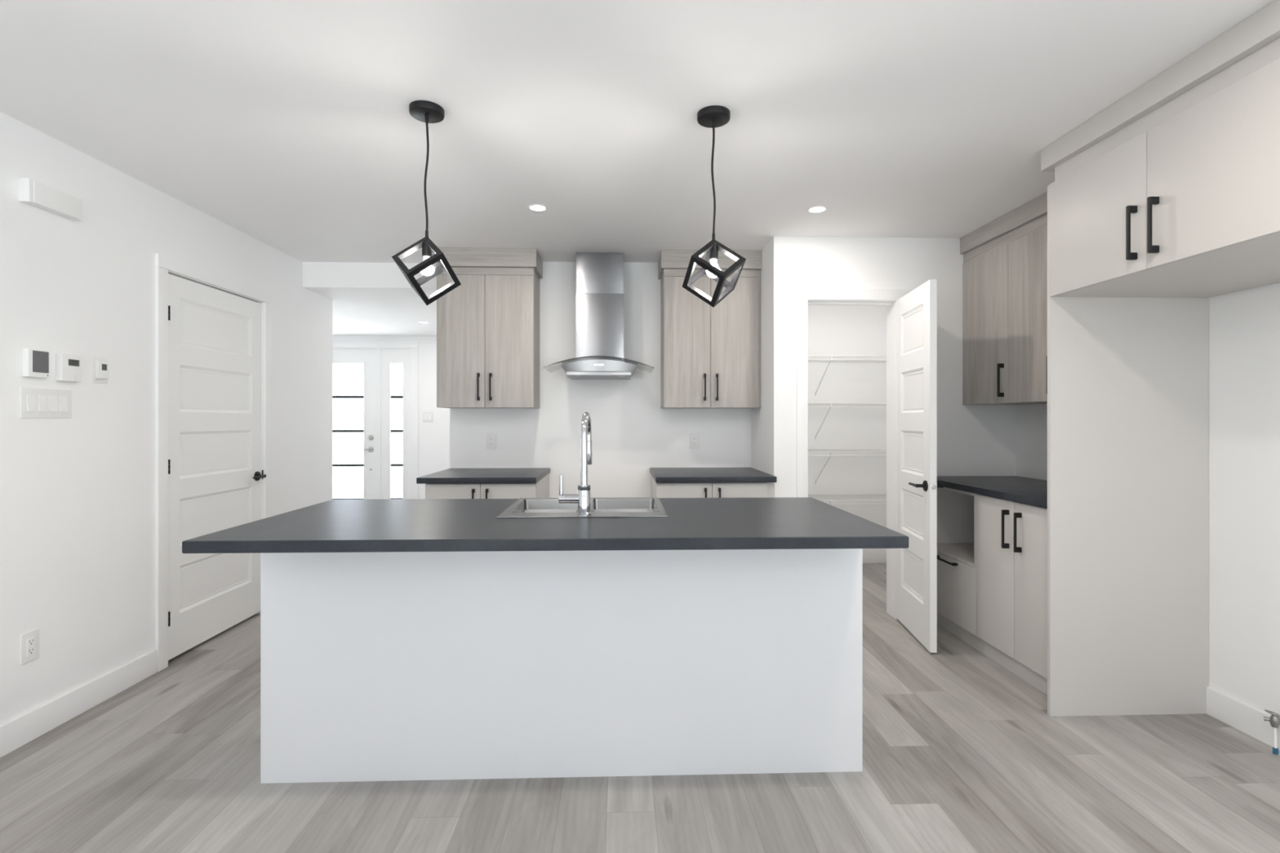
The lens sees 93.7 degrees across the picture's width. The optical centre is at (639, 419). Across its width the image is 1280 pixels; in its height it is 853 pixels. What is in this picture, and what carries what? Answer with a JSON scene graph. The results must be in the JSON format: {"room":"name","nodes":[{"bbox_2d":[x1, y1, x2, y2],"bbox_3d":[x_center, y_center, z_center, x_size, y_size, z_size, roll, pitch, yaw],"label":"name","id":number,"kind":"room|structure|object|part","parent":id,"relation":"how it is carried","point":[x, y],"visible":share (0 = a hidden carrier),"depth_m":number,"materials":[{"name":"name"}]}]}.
{"room":"kitchen","nodes":[
{"label":"kitchen","id":0,"kind":"room"},
{"bbox_2d":[0,111,332,725],"bbox_3d":[-3.252,0.052,0.661,1.785,2.430,8.380,0,0,-2],"label":"wall","id":1,"kind":"structure","parent":0,"point":[77,492],"depth_m":2.68,"materials":[{"name":"paint"}]},
{"bbox_2d":[20,628,39,664],"bbox_3d":[-2.411,0.895,2.373,0.009,0.117,0.072,0,0,-2],"label":"wall outlet","id":2,"kind":"object","parent":1,"relation":"attached to","point":[29,641],"visible":1,"depth_m":2.37,"materials":[{"name":"white plastic"}]},
{"bbox_2d":[26,635,35,656],"bbox_3d":[-2.409,0.895,2.373,0.002,0.068,0.033,0,0,-2],"label":"receptacle","id":3,"kind":"object","parent":2,"relation":"attached to","point":[30,639],"depth_m":2.37,"materials":[{"name":"white plastic"}]},
{"bbox_2d":[22,348,48,377],"bbox_3d":[-2.404,-0.225,2.388,0.025,0.109,0.085,0,0,-2],"label":"thermostat","id":4,"kind":"object","parent":1,"relation":"attached to","point":[35,362],"visible":1,"depth_m":2.37,"materials":[{"name":"white plastic"}]},
{"bbox_2d":[19,387,71,417],"bbox_3d":[-2.412,-0.067,2.434,0.011,0.116,0.218,0,0,-2],"label":"light switch","id":5,"kind":"object","parent":1,"relation":"attached to","point":[33,402],"visible":1,"depth_m":2.43,"materials":[{"name":"white plastic"}]},
{"bbox_2d":[17,177,82,221],"bbox_3d":[-2.395,-0.894,2.446,0.046,0.091,0.234,0,0,-2],"label":"door chime","id":6,"kind":"object","parent":1,"relation":"attached to","point":[33,193],"visible":1,"depth_m":2.41,"materials":[{"name":"white plastic"}]},
{"bbox_2d":[55,353,81,382],"bbox_3d":[-2.406,-0.219,2.529,0.030,0.112,0.093,0,0,-2],"label":"thermostat","id":7,"kind":"object","parent":1,"relation":"attached to","point":[68,366],"visible":1,"depth_m":2.51,"materials":[{"name":"white plastic"}]},
{"bbox_2d":[0,649,156,757],"bbox_3d":[-2.354,1.209,0.752,0.014,0.116,8.260,0,0,-2],"label":"baseboard","id":8,"kind":"structure","parent":1,"relation":"attached to","point":[29,726],"depth_m":2.54,"materials":[{"name":"paint"}]},
{"bbox_2d":[92,356,109,383],"bbox_3d":[-2.417,-0.222,2.694,0.020,0.114,0.076,0,0,-2],"label":"thermostat","id":9,"kind":"object","parent":1,"relation":"attached to","point":[100,366],"visible":1,"depth_m":2.68,"materials":[{"name":"white plastic"}]},
{"bbox_2d":[155,253,271,671],"bbox_3d":[-2.480,0.214,3.504,0.087,2.105,0.980,0,0,-2],"label":"trim","id":10,"kind":"structure","parent":1,"relation":"attached to","point":[164,265],"depth_m":3.06,"materials":[{"name":"paint"}]},
{"bbox_2d":[168,273,266,660],"bbox_3d":[-2.450,0.244,3.511,0.093,2.006,0.848,0,0,-2],"label":"door","id":11,"kind":"structure","parent":1,"relation":"in","point":[215,473],"depth_m":3.44,"materials":[{"name":"paint"}]},
{"bbox_3d":[-2.442,0.362,3.830,0.057,0.060,0.145,0,0,-2],"label":"handle","id":12,"kind":"part","parent":11,"relation":"part of","materials":[{"name":"black metal"}]},
{"bbox_2d":[302,262,436,336],"bbox_3d":[-2.814,-1.071,5.754,3.000,0.185,2.690,0,0,-2],"label":"ceiling","id":13,"kind":"structure","parent":0,"point":[368,299],"depth_m":4.82,"materials":[{"name":"paint"}]},
{"bbox_2d":[332,335,449,498],"bbox_3d":[-2.857,0.052,7.038,3.000,2.430,0.120,0,0,-2],"label":"wall","id":14,"kind":"structure","parent":0,"point":[433,437],"depth_m":6.99,"materials":[{"name":"paint"}]},
{"bbox_2d":[332,349,377,499],"bbox_3d":[-3.496,0.212,6.962,0.875,2.069,0.101,0,0,-2],"label":"door","id":15,"kind":"structure","parent":14,"relation":"in","point":[368,357],"depth_m":6.98,"materials":[{"name":"paint"}]},
{"bbox_3d":[-3.173,0.343,6.951,0.146,0.062,0.057,0,0,-2],"label":"handle","id":16,"kind":"part","parent":15,"relation":"part of","materials":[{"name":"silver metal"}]},
{"bbox_2d":[332,341,417,499],"bbox_3d":[-3.314,0.179,7.014,1.465,2.175,0.137,0,0,-2],"label":"trim","id":17,"kind":"structure","parent":14,"relation":"attached to","point":[412,346],"depth_m":6.97,"materials":[{"name":"paint"}]},
{"bbox_2d":[381,349,409,499],"bbox_3d":[-2.845,0.212,7.009,0.337,2.069,0.052,0,0,-2],"label":"window frame","id":18,"kind":"structure","parent":14,"relation":"in","point":[388,357],"depth_m":6.99,"materials":[{"name":"paint"}]},
{"bbox_2d":[422,412,432,422],"bbox_3d":[-2.470,-0.036,6.985,0.118,0.118,0.012,0,0,-2],"label":"light switch","id":19,"kind":"object","parent":14,"relation":"attached to","point":[427,416],"visible":1,"depth_m":6.98,"materials":[{"name":"white plastic"}]},
{"bbox_2d":[449,262,751,497],"bbox_3d":[-0.327,0.052,5.742,2.218,2.430,2.640,0,0,-2],"label":"wall","id":20,"kind":"structure","parent":0,"point":[632,435],"depth_m":4.42,"materials":[{"name":"paint"}]},
{"bbox_2d":[435,247,542,408],"bbox_3d":[-1.047,-0.624,4.219,0.676,1.077,0.352,0,0,-2],"label":"upper cabinet","id":21,"kind":"object","parent":20,"relation":"attached to","point":[488,326],"visible":0.96,"depth_m":4.08,"materials":[{"name":"grey wood"}]},
{"bbox_3d":[-1.218,-0.535,4.080,0.322,0.900,0.018,0,0,-2],"label":"door","id":22,"kind":"part","parent":21,"relation":"part of","materials":[{"name":"grey wood"}]},
{"bbox_3d":[-1.094,-0.225,4.059,0.013,0.184,0.034,0,0,-2],"label":"handle","id":23,"kind":"part","parent":21,"relation":"part of","materials":[{"name":"black metal"}]},
{"bbox_3d":[-1.047,-1.101,4.226,0.676,0.123,0.338,0,0,-2],"label":"crown","id":24,"kind":"part","parent":21,"relation":"part of","materials":[{"name":"grey wood"}]},
{"bbox_3d":[-1.013,-0.225,4.061,0.013,0.184,0.034,0,0,-2],"label":"handle","id":25,"kind":"part","parent":21,"relation":"part of","materials":[{"name":"black metal"}]},
{"bbox_3d":[-0.890,-0.535,4.091,0.328,0.900,0.018,0,0,-2],"label":"door","id":26,"kind":"part","parent":21,"relation":"part of","materials":[{"name":"grey wood"}]},
{"bbox_2d":[486,433,496,449],"bbox_3d":[-1.088,0.157,4.392,0.072,0.117,0.009,0,0,-2],"label":"wall outlet","id":27,"kind":"object","parent":20,"relation":"attached to","point":[491,437],"visible":1,"depth_m":4.39,"materials":[{"name":"white plastic"}]},
{"bbox_2d":[488,436,493,445],"bbox_3d":[-1.088,0.157,4.389,0.033,0.068,0.002,0,0,-2],"label":"receptacle","id":28,"kind":"object","parent":27,"relation":"attached to","point":[491,438],"depth_m":4.39,"materials":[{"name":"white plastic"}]},
{"bbox_2d":[542,252,653,379],"bbox_3d":[-0.280,-0.728,4.194,0.733,0.869,0.457,0,0,-2],"label":"range hood","id":29,"kind":"object","parent":20,"relation":"attached to","point":[599,295],"visible":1,"depth_m":4.17,"materials":[{"name":"metal"}]},
{"bbox_2d":[566,371,631,379],"bbox_3d":[-0.280,-0.310,4.203,0.432,0.026,0.420,0,0,-2],"label":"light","id":30,"kind":"object","parent":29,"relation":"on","point":[572,375],"depth_m":4.00,"materials":[{"name":"metal"}]},
{"bbox_2d":[560,359,637,377],"bbox_3d":[-0.280,-0.347,4.199,0.512,0.108,0.446,0,0,-2],"label":"hood","id":31,"kind":"object","parent":29,"relation":"attached to","point":[572,367],"depth_m":3.99,"materials":[{"name":"silver metal"}]},
{"bbox_2d":[689,432,699,448],"bbox_3d":[0.404,0.155,4.442,0.072,0.117,0.009,0,0,-2],"label":"wall outlet","id":32,"kind":"object","parent":20,"relation":"attached to","point":[694,437],"visible":1,"depth_m":4.44,"materials":[{"name":"white plastic"}]},
{"bbox_2d":[692,436,697,445],"bbox_3d":[0.404,0.155,4.439,0.033,0.068,0.002,0,0,-2],"label":"receptacle","id":33,"kind":"object","parent":32,"relation":"attached to","point":[694,438],"depth_m":4.44,"materials":[{"name":"white plastic"}]},
{"bbox_2d":[657,249,761,408],"bbox_3d":[0.485,-0.624,4.271,0.692,1.077,0.352,0,0,-2],"label":"upper cabinet","id":34,"kind":"object","parent":20,"relation":"attached to","point":[710,357],"visible":0.92,"depth_m":4.13,"materials":[{"name":"grey wood"}]},
{"bbox_3d":[0.325,-0.535,4.132,0.319,0.900,0.018,0,0,-2],"label":"door","id":35,"kind":"part","parent":34,"relation":"part of","materials":[{"name":"grey wood"}]},
{"bbox_3d":[0.446,-0.225,4.110,0.013,0.184,0.034,0,0,-2],"label":"handle","id":36,"kind":"part","parent":34,"relation":"part of","materials":[{"name":"black metal"}]},
{"bbox_3d":[0.485,-1.101,4.278,0.692,0.123,0.338,0,0,-2],"label":"crown","id":37,"kind":"part","parent":34,"relation":"part of","materials":[{"name":"grey wood"}]},
{"bbox_3d":[0.529,-0.225,4.113,0.013,0.184,0.034,0,0,-2],"label":"handle","id":38,"kind":"part","parent":34,"relation":"part of","materials":[{"name":"black metal"}]},
{"bbox_3d":[0.652,-0.535,4.143,0.329,0.900,0.018,0,0,-2],"label":"door","id":39,"kind":"part","parent":34,"relation":"part of","materials":[{"name":"grey wood"}]},
{"bbox_2d":[0,0,1275,262],"bbox_3d":[0.067,-1.213,0.978,5.120,0.100,8.790,0,0,-2],"label":"ceiling","id":40,"kind":"structure","parent":0,"point":[288,124],"depth_m":2.23,"materials":[{"name":"paint"}]},
{"bbox_2d":[391,100,461,305],"bbox_3d":[-0.797,-0.795,2.245,0.240,0.736,0.237,0,0,-2],"label":"pendant lamp","id":41,"kind":"object","parent":40,"relation":"hanging from","point":[424,111],"visible":1,"depth_m":2.23,"materials":[{"name":"matte black metal"},{"name":"clear glass"}]},
{"bbox_3d":[-0.797,-0.599,2.245,0.034,0.021,0.034,0,0,-2],"label":"bulb","id":42,"kind":"part","parent":41,"relation":"part of","materials":[{"name":"white glass"}]},
{"bbox_3d":[-0.798,-0.910,2.243,0.019,0.407,0.010,0,0,-37],"label":"cord","id":43,"kind":"part","parent":41,"relation":"part of","materials":[{"name":"black metal"}]},
{"bbox_2d":[422,229,431,257],"bbox_3d":[-0.797,-0.660,2.245,0.035,0.101,0.035,0,0,-2],"label":"socket","id":44,"kind":"object","parent":41,"relation":"attached to","point":[426,250],"depth_m":2.23,"materials":[{"name":"black metal"}]},
{"bbox_3d":[-0.797,-0.564,2.245,0.056,0.048,0.056,0,0,-2],"label":"bulb","id":45,"kind":"part","parent":41,"relation":"part of","materials":[{"name":"white glass"}]},
{"bbox_2d":[527,204,547,211],"bbox_3d":[-0.560,-1.161,3.288,0.112,0.004,0.112,0,0,-2],"label":"recessed light","id":46,"kind":"object","parent":40,"relation":"in","point":[535,207],"visible":1,"depth_m":3.28,"materials":[{"name":"white plastic"}]},
{"bbox_2d":[681,105,746,307],"bbox_3d":[0.280,-0.795,2.281,0.232,0.736,0.242,0,0,-2],"label":"pendant lamp","id":47,"kind":"object","parent":40,"relation":"hanging from","point":[713,117],"visible":1,"depth_m":2.27,"materials":[{"name":"black metal"}]},
{"bbox_2d":[708,232,718,260],"bbox_3d":[0.280,-0.660,2.281,0.035,0.101,0.035,0,0,-2],"label":"socket","id":48,"kind":"object","parent":47,"relation":"attached to","point":[713,244],"depth_m":2.27,"materials":[{"name":"black metal"}]},
{"bbox_3d":[0.279,-0.910,2.279,0.018,0.407,0.013,0,0,-2],"label":"cord","id":49,"kind":"part","parent":47,"relation":"part of","materials":[{"name":"black metal"}]},
{"bbox_3d":[0.280,-0.564,2.281,0.056,0.048,0.056,0,0,-2],"label":"bulb","id":50,"kind":"part","parent":47,"relation":"part of","materials":[{"name":"white glass"}]},
{"bbox_3d":[0.280,-0.599,2.281,0.034,0.021,0.034,0,0,-2],"label":"bulb","id":51,"kind":"part","parent":47,"relation":"part of","materials":[{"name":"white glass"}]},
{"bbox_2d":[806,205,827,213],"bbox_3d":[0.979,-1.161,3.313,0.112,0.004,0.112,0,0,-2],"label":"recessed light","id":52,"kind":"object","parent":40,"relation":"in","point":[817,209],"visible":1,"depth_m":3.31,"materials":[{"name":"white plastic"}]},
{"bbox_2d":[0,563,1279,852],"bbox_3d":[-0.813,1.307,1.874,6.900,0.080,10.800,0,0,-2],"label":"floor","id":53,"kind":"structure","parent":0,"point":[962,753],"depth_m":2.04,"materials":[{"name":"grey wood"}]},
{"bbox_2d":[425,473,549,498],"bbox_3d":[-0.994,0.828,4.031,0.679,0.878,0.732,0,0,-2],"label":"base cabinet","id":54,"kind":"object","parent":53,"relation":"on","point":[540,489],"visible":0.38,"depth_m":3.70,"materials":[{"name":"wood"}]},
{"bbox_3d":[-1.154,0.781,3.702,0.335,0.772,0.018,0,0,-2],"label":"door","id":55,"kind":"part","parent":54,"relation":"part of","materials":[{"name":"plastic"}]},
{"bbox_3d":[-1.023,0.515,3.681,0.013,0.184,0.034,0,0,-2],"label":"handle","id":56,"kind":"part","parent":54,"relation":"part of","materials":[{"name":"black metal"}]},
{"bbox_2d":[416,467,550,484],"bbox_3d":[-1.011,0.370,4.030,0.726,0.036,0.734,0,0,-2],"label":"countertop","id":57,"kind":"structure","parent":54,"relation":"on","point":[464,475],"depth_m":3.80,"materials":[{"name":"stone"}]},
{"bbox_3d":[-0.814,0.781,3.714,0.338,0.772,0.018,0,0,-2],"label":"door","id":58,"kind":"part","parent":54,"relation":"part of","materials":[{"name":"plastic"}]},
{"bbox_2d":[260,508,862,783],"bbox_3d":[-0.270,0.828,2.409,2.126,0.878,0.564,0,0,-2],"label":"kitchen island","id":59,"kind":"object","parent":53,"relation":"on","point":[375,666],"visible":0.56,"depth_m":2.13,"materials":[{"name":"white laminate"}]},
{"bbox_2d":[182,497,908,553],"bbox_3d":[-0.274,0.370,2.237,2.146,0.036,0.920,0,0,-2],"label":"island countertop","id":60,"kind":"structure","parent":59,"relation":"on","point":[394,525],"depth_m":1.92,"materials":[{"name":"stone"}]},
{"bbox_2d":[558,412,591,515],"bbox_3d":[-0.242,0.159,2.294,0.118,0.379,0.210,0,0,-2],"label":"faucet","id":61,"kind":"object","parent":60,"relation":"on","point":[582,498],"visible":1,"depth_m":2.21,"materials":[{"name":"silver metal"}]},
{"bbox_3d":[-0.290,0.240,2.213,0.015,0.073,0.015,0,0,-2],"label":"lever","id":62,"kind":"part","parent":61,"relation":"part of","materials":[{"name":"silver metal"}]},
{"bbox_3d":[-0.261,0.291,2.215,0.074,0.036,0.036,0,0,-2],"label":"handle","id":63,"kind":"part","parent":61,"relation":"part of","materials":[{"name":"silver metal"}]},
{"bbox_3d":[-0.205,0.106,2.298,0.025,0.274,0.189,0,0,1],"label":"spout","id":64,"kind":"part","parent":61,"relation":"part of","materials":[{"name":"silver metal"}]},
{"bbox_2d":[496,497,667,518],"bbox_3d":[-0.216,0.444,2.425,0.618,0.192,0.522,0,0,-2],"label":"sink","id":65,"kind":"object","parent":60,"relation":"in","point":[517,509],"visible":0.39,"depth_m":2.64,"materials":[{"name":"metal"}]},
{"bbox_3d":[-0.369,0.445,2.459,0.268,0.190,0.396,0,0,-2],"label":"bowl","id":66,"kind":"part","parent":65,"relation":"part of","materials":[{"name":"metal"}]},
{"bbox_3d":[-0.066,0.445,2.469,0.266,0.190,0.396,0,0,-2],"label":"bowl","id":67,"kind":"part","parent":65,"relation":"part of","materials":[{"name":"metal"}]},
{"bbox_3d":[-0.539,0.781,2.639,0.519,0.772,0.018,0,0,-2],"label":"door","id":68,"kind":"part","parent":59,"relation":"part of","materials":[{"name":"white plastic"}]},
{"bbox_3d":[-0.017,0.781,2.657,0.519,0.772,0.018,0,0,-2],"label":"door","id":69,"kind":"part","parent":59,"relation":"part of","materials":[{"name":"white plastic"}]},
{"bbox_2d":[650,474,774,497],"bbox_3d":[0.465,0.828,4.080,0.746,0.878,0.732,0,0,-2],"label":"base cabinet","id":70,"kind":"object","parent":53,"relation":"on","point":[660,490],"visible":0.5,"depth_m":3.75,"materials":[{"name":"wood"}]},
{"bbox_3d":[0.277,0.781,3.750,0.345,0.772,0.018,0,0,-2],"label":"door","id":71,"kind":"part","parent":70,"relation":"part of","materials":[{"name":"plastic"}]},
{"bbox_2d":[649,467,777,482],"bbox_3d":[0.462,0.370,4.080,0.752,0.036,0.734,0,0,-2],"label":"countertop","id":72,"kind":"structure","parent":70,"relation":"on","point":[659,474],"depth_m":3.80,"materials":[{"name":"stone"}]},
{"bbox_3d":[0.495,0.515,3.732,0.013,0.184,0.034,0,0,-2],"label":"handle","id":73,"kind":"part","parent":70,"relation":"part of","materials":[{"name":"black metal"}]},
{"bbox_3d":[0.625,0.781,3.762,0.346,0.772,0.018,0,0,-2],"label":"door","id":74,"kind":"part","parent":70,"relation":"part of","materials":[{"name":"plastic"}]},
{"bbox_2d":[937,487,983,653],"bbox_3d":[2.097,0.831,3.548,0.647,0.872,0.583,0,0,-2],"label":"base cabinet","id":75,"kind":"object","parent":53,"relation":"on","point":[956,508],"visible":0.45,"depth_m":3.56,"materials":[{"name":"laminate"}]},
{"bbox_3d":[1.791,0.824,3.527,0.034,0.013,0.220,0,0,-2],"label":"handle","id":76,"kind":"part","parent":75,"relation":"part of","materials":[{"name":"black metal"}]},
{"bbox_3d":[1.817,0.985,3.539,0.018,0.364,0.580,0,0,-2],"label":"drawer","id":77,"kind":"part","parent":75,"relation":"part of","materials":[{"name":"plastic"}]},
{"bbox_2d":[976,493,1047,694],"bbox_3d":[2.118,0.831,2.927,0.647,0.872,0.658,0,0,-2],"label":"base cabinet","id":78,"kind":"object","parent":53,"relation":"on","point":[1011,536],"visible":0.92,"depth_m":2.95,"materials":[{"name":"laminate"}]},
{"bbox_2d":[937,475,1047,508],"bbox_3d":[2.113,0.377,3.220,0.639,0.035,1.244,0,0,-2],"label":"countertop","id":79,"kind":"structure","parent":78,"relation":"on","point":[1032,491],"depth_m":3.26,"materials":[{"name":"stone"}]},
{"bbox_3d":[1.832,0.784,3.089,0.018,0.766,0.314,0,0,-2],"label":"door","id":80,"kind":"part","parent":78,"relation":"part of","materials":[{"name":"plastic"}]},
{"bbox_3d":[1.810,0.540,2.972,0.034,0.190,0.013,0,0,-2],"label":"handle","id":81,"kind":"part","parent":78,"relation":"part of","materials":[{"name":"black metal"}]},
{"bbox_3d":[1.812,0.540,2.880,0.034,0.190,0.013,0,0,-2],"label":"handle","id":82,"kind":"part","parent":78,"relation":"part of","materials":[{"name":"black metal"}]},
{"bbox_3d":[1.843,0.784,2.760,0.018,0.766,0.338,0,0,-2],"label":"door","id":83,"kind":"part","parent":78,"relation":"part of","materials":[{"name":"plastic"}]},
{"bbox_2d":[1047,185,1208,715],"bbox_3d":[2.103,0.131,2.586,0.699,2.273,0.019,0,0,-2],"label":"panel","id":84,"kind":"object","parent":53,"relation":"on","point":[1127,377],"visible":0.73,"depth_m":2.58,"materials":[{"name":"laminate"}]},
{"bbox_2d":[1263,709,1279,754],"bbox_3d":[2.421,1.188,2.288,0.059,0.157,0.054,0,0,-2],"label":"shutoff valve","id":85,"kind":"object","parent":53,"relation":"on","point":[1274,720],"visible":1,"depth_m":2.28,"materials":[{"name":"grey metal"}]},
{"bbox_2d":[1263,715,1270,720],"bbox_3d":[2.412,1.149,2.299,0.017,0.019,0.031,0,0,-32],"label":"outlet","id":86,"kind":"object","parent":85,"relation":"attached to","point":[1265,718],"depth_m":2.30,"materials":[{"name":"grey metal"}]},
{"bbox_3d":[2.417,1.119,2.287,0.050,0.020,0.052,0,0,-2],"label":"valve handle","id":87,"kind":"part","parent":85,"relation":"part of","materials":[{"name":"grey metal"}]},
{"bbox_2d":[808,305,886,550],"bbox_3d":[1.639,0.052,5.368,1.685,2.430,0.120,0,0,-2],"label":"wall","id":88,"kind":"structure","parent":0,"point":[833,330],"depth_m":5.31,"materials":[{"name":"paint"}]},
{"bbox_2d":[808,355,886,395],"bbox_3d":[1.646,-0.369,5.107,1.438,0.314,0.406,0,0,-2],"label":"wire shelf","id":89,"kind":"object","parent":88,"relation":"attached to","point":[879,358],"visible":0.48,"depth_m":5.04,"materials":[{"name":"white metal"}]},
{"bbox_3d":[1.646,-0.508,5.104,1.438,0.036,0.401,0,0,-2],"label":"rail","id":90,"kind":"part","parent":89,"relation":"part of","materials":[{"name":"white metal"}]},
{"bbox_2d":[808,493,886,505],"bbox_3d":[1.646,0.813,5.107,1.438,0.314,0.406,0,0,-2],"label":"wire shelf","id":91,"kind":"object","parent":88,"relation":"attached to","point":[847,495],"visible":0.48,"depth_m":5.05,"materials":[{"name":"white metal"}]},
{"bbox_2d":[808,448,886,484],"bbox_3d":[1.646,0.415,5.107,1.438,0.314,0.406,0,0,-2],"label":"wire shelf","id":92,"kind":"object","parent":88,"relation":"attached to","point":[830,451],"visible":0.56,"depth_m":4.95,"materials":[{"name":"white metal"}]},
{"bbox_3d":[1.646,0.276,5.104,1.438,0.036,0.401,0,0,-2],"label":"rail","id":93,"kind":"part","parent":92,"relation":"part of","materials":[{"name":"white metal"}]},
{"bbox_2d":[808,403,886,439],"bbox_3d":[1.646,0.018,5.107,1.438,0.314,0.406,0,0,-2],"label":"wire shelf","id":94,"kind":"object","parent":88,"relation":"attached to","point":[830,405],"visible":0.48,"depth_m":4.92,"materials":[{"name":"white metal"}]},
{"bbox_3d":[1.646,-0.121,5.104,1.438,0.036,0.401,0,0,-2],"label":"rail","id":95,"kind":"part","parent":94,"relation":"part of","materials":[{"name":"white metal"}]},
{"bbox_2d":[862,549,886,563],"bbox_3d":[1.663,1.209,4.628,1.445,0.116,1.360,0,0,-2],"label":"baseboard","id":96,"kind":"structure","parent":88,"relation":"attached to","point":[868,556],"depth_m":5.31,"materials":[{"name":"paint"}]},
{"bbox_2d":[751,236,1015,497],"bbox_3d":[1.605,0.052,4.566,1.565,2.430,1.480,0,0,-2],"label":"wall","id":97,"kind":"structure","parent":0,"point":[973,440],"depth_m":3.84,"materials":[{"name":"paint"}]},
{"bbox_2d":[796,288,907,619],"bbox_3d":[1.344,0.218,3.869,0.709,2.097,0.137,0,0,-2],"label":"trim","id":98,"kind":"structure","parent":97,"relation":"attached to","point":[805,297],"depth_m":3.81,"materials":[{"name":"paint"}]},
{"bbox_2d":[896,279,943,653],"bbox_3d":[1.599,0.248,3.528,0.157,2.014,0.600,0,0,1],"label":"door","id":99,"kind":"structure","parent":97,"relation":"in","point":[917,485],"depth_m":3.44,"materials":[{"name":"paint"}]},
{"bbox_3d":[1.549,0.362,3.345,0.057,0.060,0.145,0,0,6],"label":"handle","id":100,"kind":"part","parent":99,"relation":"part of","materials":[{"name":"black metal"}]},
{"bbox_3d":[1.641,0.362,3.335,0.057,0.060,0.145,0,0,6],"label":"handle","id":101,"kind":"part","parent":99,"relation":"part of","materials":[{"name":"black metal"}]},
{"bbox_2d":[1015,282,1279,717],"bbox_3d":[2.568,0.052,1.002,0.120,2.430,8.670,0,0,-2],"label":"wall","id":102,"kind":"structure","parent":0,"point":[1244,326],"depth_m":2.45,"materials":[{"name":"paint"}]},
{"bbox_2d":[960,191,1047,404],"bbox_3d":[2.241,-0.629,3.223,0.383,1.066,1.244,0,0,-2],"label":"upper cabinet","id":103,"kind":"object","parent":102,"relation":"attached to","point":[1005,264],"visible":0.44,"depth_m":3.40,"materials":[{"name":"grey wood"}]},
{"bbox_3d":[2.079,-0.545,3.613,0.018,0.899,0.447,0,0,-2],"label":"door","id":104,"kind":"part","parent":103,"relation":"part of","materials":[{"name":"grey wood"}]},
{"bbox_3d":[2.059,-0.227,3.427,0.034,0.190,0.013,0,0,-2],"label":"handle","id":105,"kind":"part","parent":103,"relation":"part of","materials":[{"name":"black metal"}]},
{"bbox_3d":[2.249,-1.111,3.223,0.364,0.102,1.244,0,0,-2],"label":"crown","id":106,"kind":"part","parent":103,"relation":"part of","materials":[{"name":"grey wood"}]},
{"bbox_3d":[2.093,-0.545,3.191,0.018,0.899,0.391,0,0,-2],"label":"door","id":107,"kind":"part","parent":103,"relation":"part of","materials":[{"name":"grey wood"}]},
{"bbox_3d":[2.073,-0.227,3.031,0.034,0.190,0.013,0,0,-2],"label":"handle","id":108,"kind":"part","parent":103,"relation":"part of","materials":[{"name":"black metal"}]},
{"bbox_2d":[1040,0,1279,297],"bbox_3d":[2.099,-0.844,2.102,0.740,0.636,0.988,0,0,-2],"label":"upper cabinet","id":109,"kind":"object","parent":102,"relation":"attached to","point":[1171,189],"visible":1,"depth_m":2.01,"materials":[{"name":"wood"}]},
{"bbox_3d":[1.764,-0.765,2.327,0.018,0.479,0.474,0,0,-2],"label":"door","id":110,"kind":"part","parent":109,"relation":"part of","materials":[{"name":"wood"}]},
{"bbox_3d":[1.745,-0.664,2.130,0.034,0.190,0.013,0,0,-2],"label":"handle","id":111,"kind":"part","parent":109,"relation":"part of","materials":[{"name":"black metal"}]},
{"bbox_3d":[1.748,-0.664,2.044,0.034,0.190,0.013,0,0,-2],"label":"handle","id":112,"kind":"part","parent":109,"relation":"part of","materials":[{"name":"black metal"}]},
{"bbox_3d":[2.106,-1.116,2.102,0.726,0.092,0.988,0,0,-2],"label":"crown","id":113,"kind":"part","parent":109,"relation":"part of","materials":[{"name":"wood"}]},
{"bbox_3d":[1.780,-0.765,1.853,0.018,0.479,0.469,0,0,-2],"label":"door","id":114,"kind":"part","parent":109,"relation":"part of","materials":[{"name":"wood"}]},
{"bbox_2d":[1205,687,1279,750],"bbox_3d":[2.545,1.209,-0.312,0.014,0.116,5.805,0,0,-2],"label":"baseboard","id":115,"kind":"structure","parent":102,"relation":"attached to","point":[1237,714],"depth_m":2.44,"materials":[{"name":"paint"}]}
]}

